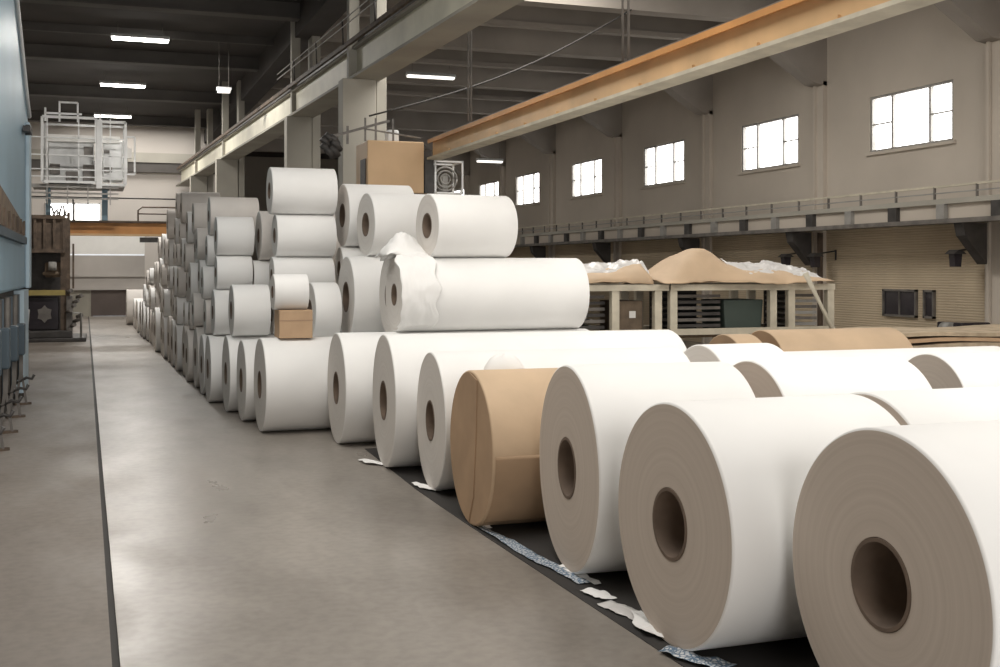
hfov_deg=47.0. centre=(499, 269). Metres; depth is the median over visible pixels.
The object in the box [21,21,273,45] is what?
beam
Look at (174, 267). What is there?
paper roll
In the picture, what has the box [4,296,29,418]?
stand
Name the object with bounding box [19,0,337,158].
ceiling
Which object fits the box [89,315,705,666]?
floor
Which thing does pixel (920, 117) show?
window
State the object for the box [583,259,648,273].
plastic film
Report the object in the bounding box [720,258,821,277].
plastic film
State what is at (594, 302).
tray
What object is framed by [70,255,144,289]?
door
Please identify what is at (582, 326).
tray
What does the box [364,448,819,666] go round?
floor mat
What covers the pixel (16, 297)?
stand
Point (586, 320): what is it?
tray
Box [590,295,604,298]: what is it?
tray
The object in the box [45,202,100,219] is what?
window
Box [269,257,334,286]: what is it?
paper roll
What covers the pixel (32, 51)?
beam
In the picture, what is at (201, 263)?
paper roll
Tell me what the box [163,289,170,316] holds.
paper roll
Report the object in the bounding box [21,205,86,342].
machine
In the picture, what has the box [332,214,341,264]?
paper roll
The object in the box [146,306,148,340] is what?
paper roll
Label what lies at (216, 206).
paper roll
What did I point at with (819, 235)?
pipe
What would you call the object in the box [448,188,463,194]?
window
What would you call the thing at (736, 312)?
plastic bin
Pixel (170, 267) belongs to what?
paper roll
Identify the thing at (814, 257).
wall lantern
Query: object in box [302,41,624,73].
beam
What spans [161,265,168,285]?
paper roll
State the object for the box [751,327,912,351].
paper roll
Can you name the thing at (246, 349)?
paper roll
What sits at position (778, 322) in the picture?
tray
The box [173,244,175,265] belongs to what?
paper roll
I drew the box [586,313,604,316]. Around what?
tray
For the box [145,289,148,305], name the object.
paper roll
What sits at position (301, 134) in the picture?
column
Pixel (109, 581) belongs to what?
trim
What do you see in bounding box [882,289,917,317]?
window
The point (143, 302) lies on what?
paper roll
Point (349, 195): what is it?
paper roll
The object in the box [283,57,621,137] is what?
beam
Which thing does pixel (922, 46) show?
wall
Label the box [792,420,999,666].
paper roll
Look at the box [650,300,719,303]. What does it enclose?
tray
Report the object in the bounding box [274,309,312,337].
carton
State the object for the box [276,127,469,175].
beam
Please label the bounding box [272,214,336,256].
paper roll
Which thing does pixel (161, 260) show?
paper roll
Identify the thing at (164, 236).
paper roll
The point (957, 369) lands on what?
paper roll
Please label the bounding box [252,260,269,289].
paper roll
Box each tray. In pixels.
[576,325,604,328]
[584,319,604,322]
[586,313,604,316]
[588,307,604,310]
[589,301,604,304]
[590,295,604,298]
[650,294,719,297]
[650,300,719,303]
[650,306,719,309]
[650,311,719,315]
[650,317,719,321]
[650,323,719,327]
[765,294,813,296]
[765,299,816,301]
[765,305,816,307]
[765,310,816,313]
[765,316,816,319]
[765,321,816,324]
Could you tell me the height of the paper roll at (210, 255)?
0.470 m
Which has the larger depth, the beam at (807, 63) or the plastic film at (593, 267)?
the beam at (807, 63)
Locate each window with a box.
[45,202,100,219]
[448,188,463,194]
[479,181,497,195]
[515,171,539,207]
[569,157,602,199]
[640,139,685,188]
[737,114,800,174]
[865,79,955,155]
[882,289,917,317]
[923,290,935,318]
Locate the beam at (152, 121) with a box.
[28,111,206,128]
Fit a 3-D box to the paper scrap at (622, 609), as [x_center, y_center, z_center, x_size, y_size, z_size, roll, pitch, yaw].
[0.689,1.886,6.368,0.133,0.011,0.374,0,0,-29]
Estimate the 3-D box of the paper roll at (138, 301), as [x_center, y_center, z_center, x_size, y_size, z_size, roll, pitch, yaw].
[-10.468,1.408,35.329,1.308,0.984,0.984,0,0,-19]
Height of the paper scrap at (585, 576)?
0.014 m
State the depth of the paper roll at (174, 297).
22.66 m
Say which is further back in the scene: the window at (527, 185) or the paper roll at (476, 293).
the window at (527, 185)
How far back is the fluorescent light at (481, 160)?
40.11 m
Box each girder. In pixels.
[31,196,175,242]
[427,0,943,159]
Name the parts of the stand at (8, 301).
leg, lever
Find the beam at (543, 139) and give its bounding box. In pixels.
[258,89,555,153]
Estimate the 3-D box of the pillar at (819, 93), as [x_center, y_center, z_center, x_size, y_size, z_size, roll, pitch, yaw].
[6.964,-1.100,25.141,0.160,6.000,0.400,0,0,-19]
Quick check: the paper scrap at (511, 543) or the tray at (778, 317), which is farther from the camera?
the tray at (778, 317)
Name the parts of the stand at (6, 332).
leg, lever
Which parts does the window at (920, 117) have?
sill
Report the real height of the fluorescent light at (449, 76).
0.832 m
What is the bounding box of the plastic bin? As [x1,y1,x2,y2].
[701,298,762,327]
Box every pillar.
[702,111,712,343]
[812,81,826,325]
[985,40,999,323]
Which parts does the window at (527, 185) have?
sill, pane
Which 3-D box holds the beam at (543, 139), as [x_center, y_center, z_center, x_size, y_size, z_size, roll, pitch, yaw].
[-2.905,-5.000,38.204,10.100,2.000,0.400,0,0,-19]
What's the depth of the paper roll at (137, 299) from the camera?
36.07 m
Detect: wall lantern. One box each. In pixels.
[778,253,795,264]
[806,250,836,266]
[945,249,965,266]
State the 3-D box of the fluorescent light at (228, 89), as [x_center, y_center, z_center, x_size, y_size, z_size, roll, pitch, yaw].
[-7.041,-5.259,29.326,0.360,1.482,0.240,0,0,-19]
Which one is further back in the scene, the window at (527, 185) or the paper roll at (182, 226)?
the window at (527, 185)
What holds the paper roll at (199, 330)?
on the floor at (233, 543)
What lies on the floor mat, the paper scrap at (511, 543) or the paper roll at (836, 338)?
the paper scrap at (511, 543)
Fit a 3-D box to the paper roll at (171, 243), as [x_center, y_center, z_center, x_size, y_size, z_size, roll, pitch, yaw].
[-6.782,-0.365,24.965,0.802,0.595,0.595,0,0,-19]
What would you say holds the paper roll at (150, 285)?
on the paper roll at (150, 310)
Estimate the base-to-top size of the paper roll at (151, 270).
0.420 m
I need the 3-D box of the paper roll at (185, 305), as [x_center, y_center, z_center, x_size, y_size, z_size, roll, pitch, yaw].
[-5.210,0.780,20.853,1.012,0.425,0.426,0,0,-19]
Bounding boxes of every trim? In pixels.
[31,149,194,163]
[31,159,214,173]
[70,236,144,253]
[88,316,119,666]
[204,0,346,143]
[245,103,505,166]
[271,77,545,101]
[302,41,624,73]
[464,174,469,194]
[499,164,505,195]
[548,151,555,257]
[613,135,621,283]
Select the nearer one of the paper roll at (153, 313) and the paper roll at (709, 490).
the paper roll at (709, 490)
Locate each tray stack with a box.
[525,295,604,329]
[649,291,719,328]
[764,290,816,326]
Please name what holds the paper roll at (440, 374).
on the floor mat
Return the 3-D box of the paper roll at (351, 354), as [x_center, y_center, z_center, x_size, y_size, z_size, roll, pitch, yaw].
[-0.396,1.295,13.088,2.958,1.210,1.210,0,0,-18]
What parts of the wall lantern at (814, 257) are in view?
arm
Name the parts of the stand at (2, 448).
leg, lever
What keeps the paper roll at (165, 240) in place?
on the paper roll at (163, 267)
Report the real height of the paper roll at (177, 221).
0.533 m
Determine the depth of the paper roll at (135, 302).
36.92 m
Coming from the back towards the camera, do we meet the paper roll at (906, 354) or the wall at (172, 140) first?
the wall at (172, 140)
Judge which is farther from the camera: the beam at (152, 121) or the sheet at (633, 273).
the beam at (152, 121)
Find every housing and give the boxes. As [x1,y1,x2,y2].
[0,0,31,412]
[319,118,462,194]
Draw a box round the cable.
[369,9,631,116]
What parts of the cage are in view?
frame, frame, frame, sign plate, frame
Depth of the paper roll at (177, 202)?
23.67 m
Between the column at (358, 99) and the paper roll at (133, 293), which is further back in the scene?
the paper roll at (133, 293)
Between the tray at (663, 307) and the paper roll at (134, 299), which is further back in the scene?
the paper roll at (134, 299)
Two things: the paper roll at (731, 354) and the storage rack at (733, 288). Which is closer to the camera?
the paper roll at (731, 354)
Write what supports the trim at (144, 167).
attached to the wall at (172, 140)
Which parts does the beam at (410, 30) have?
rail, wire post, wire post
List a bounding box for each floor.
[0,316,111,666]
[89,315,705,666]
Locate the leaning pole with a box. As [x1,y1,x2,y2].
[803,272,833,328]
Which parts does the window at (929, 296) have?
pane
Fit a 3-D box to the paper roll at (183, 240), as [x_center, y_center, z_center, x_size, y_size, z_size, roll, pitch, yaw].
[-5.724,-0.326,21.839,0.648,0.549,0.549,0,0,-19]
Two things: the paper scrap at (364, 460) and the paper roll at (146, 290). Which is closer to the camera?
the paper scrap at (364, 460)
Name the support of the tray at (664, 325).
on the tray stack at (687, 301)
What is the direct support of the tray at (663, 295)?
on the tray stack at (687, 301)
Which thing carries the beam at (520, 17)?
attached to the wall at (922, 46)
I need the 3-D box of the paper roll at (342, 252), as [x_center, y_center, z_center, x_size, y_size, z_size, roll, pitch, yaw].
[-1.859,-0.020,16.117,0.808,0.600,0.600,0,0,-19]
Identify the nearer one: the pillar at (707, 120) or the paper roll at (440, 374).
the paper roll at (440, 374)
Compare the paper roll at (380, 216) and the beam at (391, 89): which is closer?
the paper roll at (380, 216)
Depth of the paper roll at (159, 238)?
27.74 m
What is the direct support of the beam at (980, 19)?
attached to the wall at (922, 46)
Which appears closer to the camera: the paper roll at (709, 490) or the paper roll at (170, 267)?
the paper roll at (709, 490)
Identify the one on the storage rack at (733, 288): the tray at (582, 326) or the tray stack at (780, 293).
the tray stack at (780, 293)
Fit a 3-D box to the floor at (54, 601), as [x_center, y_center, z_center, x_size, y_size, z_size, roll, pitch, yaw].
[-12.523,2.048,25.275,7.168,0.304,68.000,0,0,-19]
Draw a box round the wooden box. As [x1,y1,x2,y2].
[600,300,641,329]
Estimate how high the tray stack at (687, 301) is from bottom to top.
0.616 m
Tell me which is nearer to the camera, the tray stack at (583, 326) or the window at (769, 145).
the tray stack at (583, 326)
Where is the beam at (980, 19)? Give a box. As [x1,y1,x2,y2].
[934,0,999,43]
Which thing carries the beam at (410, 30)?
attached to the column at (358, 99)
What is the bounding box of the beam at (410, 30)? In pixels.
[176,0,523,186]
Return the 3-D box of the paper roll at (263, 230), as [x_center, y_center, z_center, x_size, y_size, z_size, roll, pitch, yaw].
[-3.242,-0.500,16.882,0.608,0.719,0.720,0,0,-19]
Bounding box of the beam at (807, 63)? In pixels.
[517,0,826,87]
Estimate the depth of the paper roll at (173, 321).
22.53 m
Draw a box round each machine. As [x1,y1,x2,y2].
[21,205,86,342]
[937,321,989,326]
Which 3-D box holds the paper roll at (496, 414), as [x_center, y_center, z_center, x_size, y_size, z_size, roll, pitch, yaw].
[0.608,1.325,8.844,1.757,1.150,1.158,0,0,-18]
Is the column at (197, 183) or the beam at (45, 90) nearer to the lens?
the beam at (45, 90)
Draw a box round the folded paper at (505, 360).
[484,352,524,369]
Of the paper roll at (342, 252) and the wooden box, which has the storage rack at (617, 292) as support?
the wooden box
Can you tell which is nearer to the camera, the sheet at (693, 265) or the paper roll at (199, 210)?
the sheet at (693, 265)
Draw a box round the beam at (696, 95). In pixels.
[320,15,712,115]
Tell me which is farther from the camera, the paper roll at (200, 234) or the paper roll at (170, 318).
the paper roll at (170, 318)
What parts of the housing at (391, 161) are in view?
door, motor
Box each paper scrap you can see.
[359,458,382,464]
[411,482,440,490]
[477,526,589,583]
[559,564,600,584]
[580,587,616,598]
[597,600,637,619]
[631,611,663,637]
[659,645,736,666]
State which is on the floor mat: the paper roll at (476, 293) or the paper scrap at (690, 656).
the paper scrap at (690, 656)
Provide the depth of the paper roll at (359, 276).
14.64 m
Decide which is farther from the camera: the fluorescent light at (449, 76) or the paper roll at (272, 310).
the fluorescent light at (449, 76)
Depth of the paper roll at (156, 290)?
27.71 m
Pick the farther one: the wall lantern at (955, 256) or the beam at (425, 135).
the beam at (425, 135)
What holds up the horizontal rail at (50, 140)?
attached to the cage
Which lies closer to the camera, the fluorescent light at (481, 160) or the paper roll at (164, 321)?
the paper roll at (164, 321)
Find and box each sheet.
[587,264,653,283]
[621,248,832,284]
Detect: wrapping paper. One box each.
[375,232,427,258]
[386,253,441,327]
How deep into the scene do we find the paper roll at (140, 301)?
32.91 m
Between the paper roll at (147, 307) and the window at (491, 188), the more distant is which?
the window at (491, 188)
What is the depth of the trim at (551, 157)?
39.80 m
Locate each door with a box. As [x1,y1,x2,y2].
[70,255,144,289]
[70,290,90,316]
[91,290,125,315]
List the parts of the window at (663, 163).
sill, pane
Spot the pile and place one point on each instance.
(988, 334)
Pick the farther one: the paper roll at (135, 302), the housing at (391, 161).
the paper roll at (135, 302)
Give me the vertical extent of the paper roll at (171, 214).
0.637 m
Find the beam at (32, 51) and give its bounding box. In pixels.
[24,43,258,71]
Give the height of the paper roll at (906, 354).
1.060 m
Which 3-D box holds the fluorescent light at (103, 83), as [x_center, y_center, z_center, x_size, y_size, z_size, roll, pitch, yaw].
[-11.470,-5.784,34.976,1.340,0.432,0.240,0,0,-19]
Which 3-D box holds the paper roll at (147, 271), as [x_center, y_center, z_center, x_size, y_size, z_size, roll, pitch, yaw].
[-9.219,0.253,31.104,0.662,0.505,0.505,0,0,-19]
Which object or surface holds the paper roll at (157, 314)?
on the floor at (233, 543)
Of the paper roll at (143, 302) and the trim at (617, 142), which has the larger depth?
the trim at (617, 142)
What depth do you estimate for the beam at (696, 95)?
28.30 m
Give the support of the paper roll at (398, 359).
on the floor mat
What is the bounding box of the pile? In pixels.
[847,324,999,347]
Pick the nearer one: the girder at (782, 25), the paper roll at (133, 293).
the girder at (782, 25)
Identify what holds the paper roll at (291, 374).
on the floor at (233, 543)
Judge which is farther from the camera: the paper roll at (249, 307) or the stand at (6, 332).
the paper roll at (249, 307)
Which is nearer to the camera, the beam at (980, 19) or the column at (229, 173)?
the beam at (980, 19)
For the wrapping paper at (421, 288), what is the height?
0.839 m
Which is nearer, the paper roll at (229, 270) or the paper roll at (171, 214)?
the paper roll at (229, 270)
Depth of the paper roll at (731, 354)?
10.38 m
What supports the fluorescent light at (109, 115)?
hanging from the ceiling
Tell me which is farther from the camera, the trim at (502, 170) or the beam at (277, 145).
the beam at (277, 145)
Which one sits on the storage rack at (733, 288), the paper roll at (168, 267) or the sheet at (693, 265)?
the sheet at (693, 265)
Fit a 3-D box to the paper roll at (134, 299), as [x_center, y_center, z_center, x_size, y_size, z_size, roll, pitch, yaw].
[-11.572,1.420,38.439,1.308,0.960,0.960,0,0,-19]
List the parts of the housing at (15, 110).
blue panel, edge trim, corner panel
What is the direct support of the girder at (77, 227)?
on the floor at (233, 543)
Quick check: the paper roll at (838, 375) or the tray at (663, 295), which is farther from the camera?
the tray at (663, 295)
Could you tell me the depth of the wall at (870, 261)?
23.67 m
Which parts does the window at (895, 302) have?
pane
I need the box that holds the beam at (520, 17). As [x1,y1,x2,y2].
[343,0,723,39]
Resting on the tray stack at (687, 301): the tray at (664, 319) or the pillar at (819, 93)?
the tray at (664, 319)
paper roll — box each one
[126,289,142,324]
[133,298,142,326]
[134,302,135,328]
[136,299,142,329]
[137,300,142,331]
[140,301,142,335]
[142,301,146,337]
[143,284,146,300]
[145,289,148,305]
[146,270,148,288]
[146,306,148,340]
[149,268,153,283]
[149,284,153,304]
[149,305,151,342]
[150,288,155,308]
[151,309,153,344]
[153,313,153,345]
[154,262,155,287]
[154,307,160,350]
[155,262,158,288]
[155,289,158,306]
[158,237,161,261]
[159,258,164,282]
[160,286,167,311]
[160,312,163,354]
[161,234,166,257]
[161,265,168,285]
[162,317,167,357]
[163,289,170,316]
[164,239,168,264]
[166,210,175,238]
[167,267,168,288]
[167,316,172,361]
[168,239,174,266]
[169,266,173,288]
[170,289,173,315]
[170,319,183,365]
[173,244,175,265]
[173,266,180,295]
[173,296,177,318]
[174,218,180,243]
[174,325,183,370]
[175,193,180,217]
[175,297,189,324]
[176,244,180,265]
[177,267,186,296]
[179,223,185,243]
[180,192,219,222]
[180,238,186,266]
[182,325,188,375]
[183,243,194,271]
[183,302,188,324]
[185,330,193,380]
[186,212,194,242]
[186,272,188,301]
[188,263,198,301]
[188,302,194,329]
[191,293,203,326]
[192,203,207,233]
[193,326,203,386]
[194,235,198,262]
[195,228,207,259]
[198,260,205,292]
[199,334,212,393]
[201,266,214,298]
[203,299,211,333]
[205,235,215,265]
[205,334,271,401]
[207,197,258,234]
[211,289,230,334]
[214,217,254,255]
[214,255,252,288]
[222,335,276,410]
[228,284,270,335]
[237,339,257,420]
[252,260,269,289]
[254,336,332,431]
[255,211,274,259]
[266,167,337,214]
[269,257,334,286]
[270,274,308,309]
[270,307,273,334]
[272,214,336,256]
[307,282,341,336]
[327,329,588,442]
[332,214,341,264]
[335,184,413,246]
[335,247,363,283]
[338,256,384,332]
[357,193,425,255]
[372,330,686,466]
[379,258,393,331]
[386,258,589,331]
[416,194,517,257]
[417,347,689,489]
[450,368,557,525]
[540,362,754,573]
[618,394,899,650]
[684,343,789,365]
[709,334,761,343]
[733,356,931,397]
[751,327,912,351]
[785,346,999,360]
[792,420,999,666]
[850,386,999,424]
[908,351,999,388]
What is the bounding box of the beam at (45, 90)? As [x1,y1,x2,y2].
[28,83,230,104]
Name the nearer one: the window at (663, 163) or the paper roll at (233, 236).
the paper roll at (233, 236)
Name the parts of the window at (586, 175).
sill, pane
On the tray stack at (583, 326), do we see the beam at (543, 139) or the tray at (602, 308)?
the tray at (602, 308)
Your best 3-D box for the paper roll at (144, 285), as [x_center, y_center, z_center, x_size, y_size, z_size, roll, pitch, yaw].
[-9.499,0.632,32.171,0.926,0.465,0.465,0,0,-19]
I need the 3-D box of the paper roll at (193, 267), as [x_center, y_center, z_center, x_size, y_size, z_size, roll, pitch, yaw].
[-4.949,0.208,19.779,0.767,0.670,0.670,0,0,-19]
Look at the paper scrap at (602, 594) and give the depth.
6.69 m
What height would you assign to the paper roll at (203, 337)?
0.915 m
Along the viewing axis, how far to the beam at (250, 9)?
25.20 m
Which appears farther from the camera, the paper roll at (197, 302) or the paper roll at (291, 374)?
the paper roll at (197, 302)
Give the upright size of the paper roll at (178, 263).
0.438 m
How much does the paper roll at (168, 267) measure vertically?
0.483 m
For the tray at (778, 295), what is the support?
on the tray stack at (780, 293)
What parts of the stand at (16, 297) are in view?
leg, lever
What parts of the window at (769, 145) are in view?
sill, pane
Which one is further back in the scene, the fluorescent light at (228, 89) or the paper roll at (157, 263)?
the fluorescent light at (228, 89)
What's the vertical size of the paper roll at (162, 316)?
0.954 m
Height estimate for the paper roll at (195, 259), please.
0.495 m
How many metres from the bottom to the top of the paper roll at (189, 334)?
0.881 m
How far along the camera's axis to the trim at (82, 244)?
47.34 m
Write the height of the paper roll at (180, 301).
0.517 m
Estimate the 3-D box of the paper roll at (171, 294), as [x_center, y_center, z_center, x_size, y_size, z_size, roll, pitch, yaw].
[-6.292,0.669,23.971,1.092,0.554,0.556,0,0,-19]
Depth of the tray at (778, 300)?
17.79 m
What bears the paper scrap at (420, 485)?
on the floor mat
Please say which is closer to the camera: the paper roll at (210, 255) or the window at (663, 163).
the paper roll at (210, 255)
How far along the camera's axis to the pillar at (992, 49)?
20.24 m
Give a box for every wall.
[29,122,214,283]
[245,156,337,259]
[436,4,984,247]
[506,222,984,342]
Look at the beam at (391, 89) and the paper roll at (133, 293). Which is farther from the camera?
the paper roll at (133, 293)
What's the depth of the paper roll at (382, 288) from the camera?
14.23 m
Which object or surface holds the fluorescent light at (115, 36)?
hanging from the ceiling
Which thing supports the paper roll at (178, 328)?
on the floor at (233, 543)
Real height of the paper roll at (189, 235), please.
0.568 m
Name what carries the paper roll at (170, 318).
on the floor at (233, 543)
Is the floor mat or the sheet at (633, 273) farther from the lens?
the sheet at (633, 273)
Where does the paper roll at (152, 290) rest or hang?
on the paper roll at (152, 309)
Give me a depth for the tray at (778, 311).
17.80 m
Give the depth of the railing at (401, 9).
24.22 m
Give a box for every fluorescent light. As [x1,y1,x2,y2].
[94,105,131,117]
[100,74,145,87]
[111,25,169,42]
[216,43,231,92]
[405,66,455,79]
[476,142,503,162]
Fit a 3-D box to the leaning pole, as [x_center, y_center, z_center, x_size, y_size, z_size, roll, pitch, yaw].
[4.969,0.964,17.128,0.954,1.868,0.099,0,0,-6]
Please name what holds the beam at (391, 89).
attached to the wall at (922, 46)
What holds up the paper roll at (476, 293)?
on the paper roll at (351, 354)
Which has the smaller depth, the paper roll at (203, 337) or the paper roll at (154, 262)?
the paper roll at (203, 337)
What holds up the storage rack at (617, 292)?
on the floor at (233, 543)
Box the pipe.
[817,233,822,325]
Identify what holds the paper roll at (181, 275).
on the paper roll at (180, 301)
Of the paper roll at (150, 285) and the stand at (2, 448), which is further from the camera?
the paper roll at (150, 285)
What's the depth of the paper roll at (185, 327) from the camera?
20.74 m
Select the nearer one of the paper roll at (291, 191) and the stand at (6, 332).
the stand at (6, 332)
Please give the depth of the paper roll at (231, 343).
15.24 m
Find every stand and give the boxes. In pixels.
[0,299,22,433]
[0,330,14,450]
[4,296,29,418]
[12,294,34,405]
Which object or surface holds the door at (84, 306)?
in the wall at (172, 140)
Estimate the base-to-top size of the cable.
2.826 m
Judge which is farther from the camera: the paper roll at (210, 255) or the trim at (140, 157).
the trim at (140, 157)
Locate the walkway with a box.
[515,179,999,264]
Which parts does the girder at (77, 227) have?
cable rail, handrail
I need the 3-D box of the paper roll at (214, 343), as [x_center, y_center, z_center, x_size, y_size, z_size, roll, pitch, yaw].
[-3.544,1.420,16.775,1.408,0.960,0.960,0,0,-19]
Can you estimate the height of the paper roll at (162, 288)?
0.591 m
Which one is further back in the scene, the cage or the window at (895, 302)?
the cage
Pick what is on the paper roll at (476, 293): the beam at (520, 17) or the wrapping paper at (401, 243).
the wrapping paper at (401, 243)
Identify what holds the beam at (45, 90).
attached to the ceiling
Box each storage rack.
[523,284,668,330]
[634,283,834,337]
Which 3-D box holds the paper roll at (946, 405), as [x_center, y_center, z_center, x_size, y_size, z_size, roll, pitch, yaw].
[2.889,1.300,6.849,1.708,1.200,1.201,0,0,-19]
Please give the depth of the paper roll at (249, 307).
15.22 m
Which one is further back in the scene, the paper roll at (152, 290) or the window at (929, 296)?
the paper roll at (152, 290)
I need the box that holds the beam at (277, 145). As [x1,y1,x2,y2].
[253,139,432,155]
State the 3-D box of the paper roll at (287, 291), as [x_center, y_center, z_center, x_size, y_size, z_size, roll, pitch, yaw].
[-2.501,0.260,13.665,0.408,0.420,0.420,0,0,-19]
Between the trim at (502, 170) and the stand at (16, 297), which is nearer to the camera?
the stand at (16, 297)
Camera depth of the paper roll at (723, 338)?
13.68 m
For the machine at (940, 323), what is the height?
1.040 m
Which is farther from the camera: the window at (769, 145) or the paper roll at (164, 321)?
the window at (769, 145)
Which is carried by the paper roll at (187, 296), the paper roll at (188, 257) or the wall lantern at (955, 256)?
the paper roll at (188, 257)
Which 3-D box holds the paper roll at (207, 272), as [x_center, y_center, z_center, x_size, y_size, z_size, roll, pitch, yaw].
[-4.183,0.192,17.717,0.802,0.507,0.507,0,-2,-19]
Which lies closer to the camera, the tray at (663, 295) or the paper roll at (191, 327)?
the tray at (663, 295)
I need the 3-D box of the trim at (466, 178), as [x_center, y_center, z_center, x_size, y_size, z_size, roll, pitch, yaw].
[-1.407,-1.100,48.910,0.160,6.000,0.400,0,0,-19]
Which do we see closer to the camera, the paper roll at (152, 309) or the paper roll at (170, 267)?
the paper roll at (170, 267)
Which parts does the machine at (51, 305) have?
plate, casing, post, rail, handrail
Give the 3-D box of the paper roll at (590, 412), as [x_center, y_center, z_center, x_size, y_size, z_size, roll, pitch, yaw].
[0.946,1.250,7.390,1.088,1.300,1.300,0,0,-14]
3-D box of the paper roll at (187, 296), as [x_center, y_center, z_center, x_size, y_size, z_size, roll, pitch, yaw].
[-5.293,0.302,20.824,0.742,0.531,0.531,0,0,-19]
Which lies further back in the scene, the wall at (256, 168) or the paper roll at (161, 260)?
the wall at (256, 168)
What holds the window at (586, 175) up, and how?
in the wall at (922, 46)
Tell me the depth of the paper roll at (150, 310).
29.77 m
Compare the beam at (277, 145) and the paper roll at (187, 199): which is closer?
the paper roll at (187, 199)
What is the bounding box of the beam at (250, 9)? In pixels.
[19,0,300,21]
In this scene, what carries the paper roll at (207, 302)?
on the paper roll at (203, 337)
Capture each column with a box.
[190,109,212,191]
[215,80,244,197]
[284,22,319,168]
[338,0,385,190]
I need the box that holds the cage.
[31,101,135,220]
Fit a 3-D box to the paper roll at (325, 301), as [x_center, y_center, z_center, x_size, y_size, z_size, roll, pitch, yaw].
[-2.290,0.520,14.841,0.348,0.720,0.720,0,0,-22]
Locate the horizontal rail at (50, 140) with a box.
[48,134,119,143]
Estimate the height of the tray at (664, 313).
0.045 m
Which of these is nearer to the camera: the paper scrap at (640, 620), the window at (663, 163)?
the paper scrap at (640, 620)
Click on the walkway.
(963, 212)
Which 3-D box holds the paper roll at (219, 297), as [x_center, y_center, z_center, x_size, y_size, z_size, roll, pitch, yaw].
[-3.902,0.610,16.649,0.508,0.660,0.660,0,0,-19]
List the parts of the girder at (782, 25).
hanger rod, hanger rod, rail, hanger rod, hanger rod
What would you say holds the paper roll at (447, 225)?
on the paper roll at (476, 293)
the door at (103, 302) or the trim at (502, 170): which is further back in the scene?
the door at (103, 302)
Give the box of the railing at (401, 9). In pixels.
[177,0,412,169]

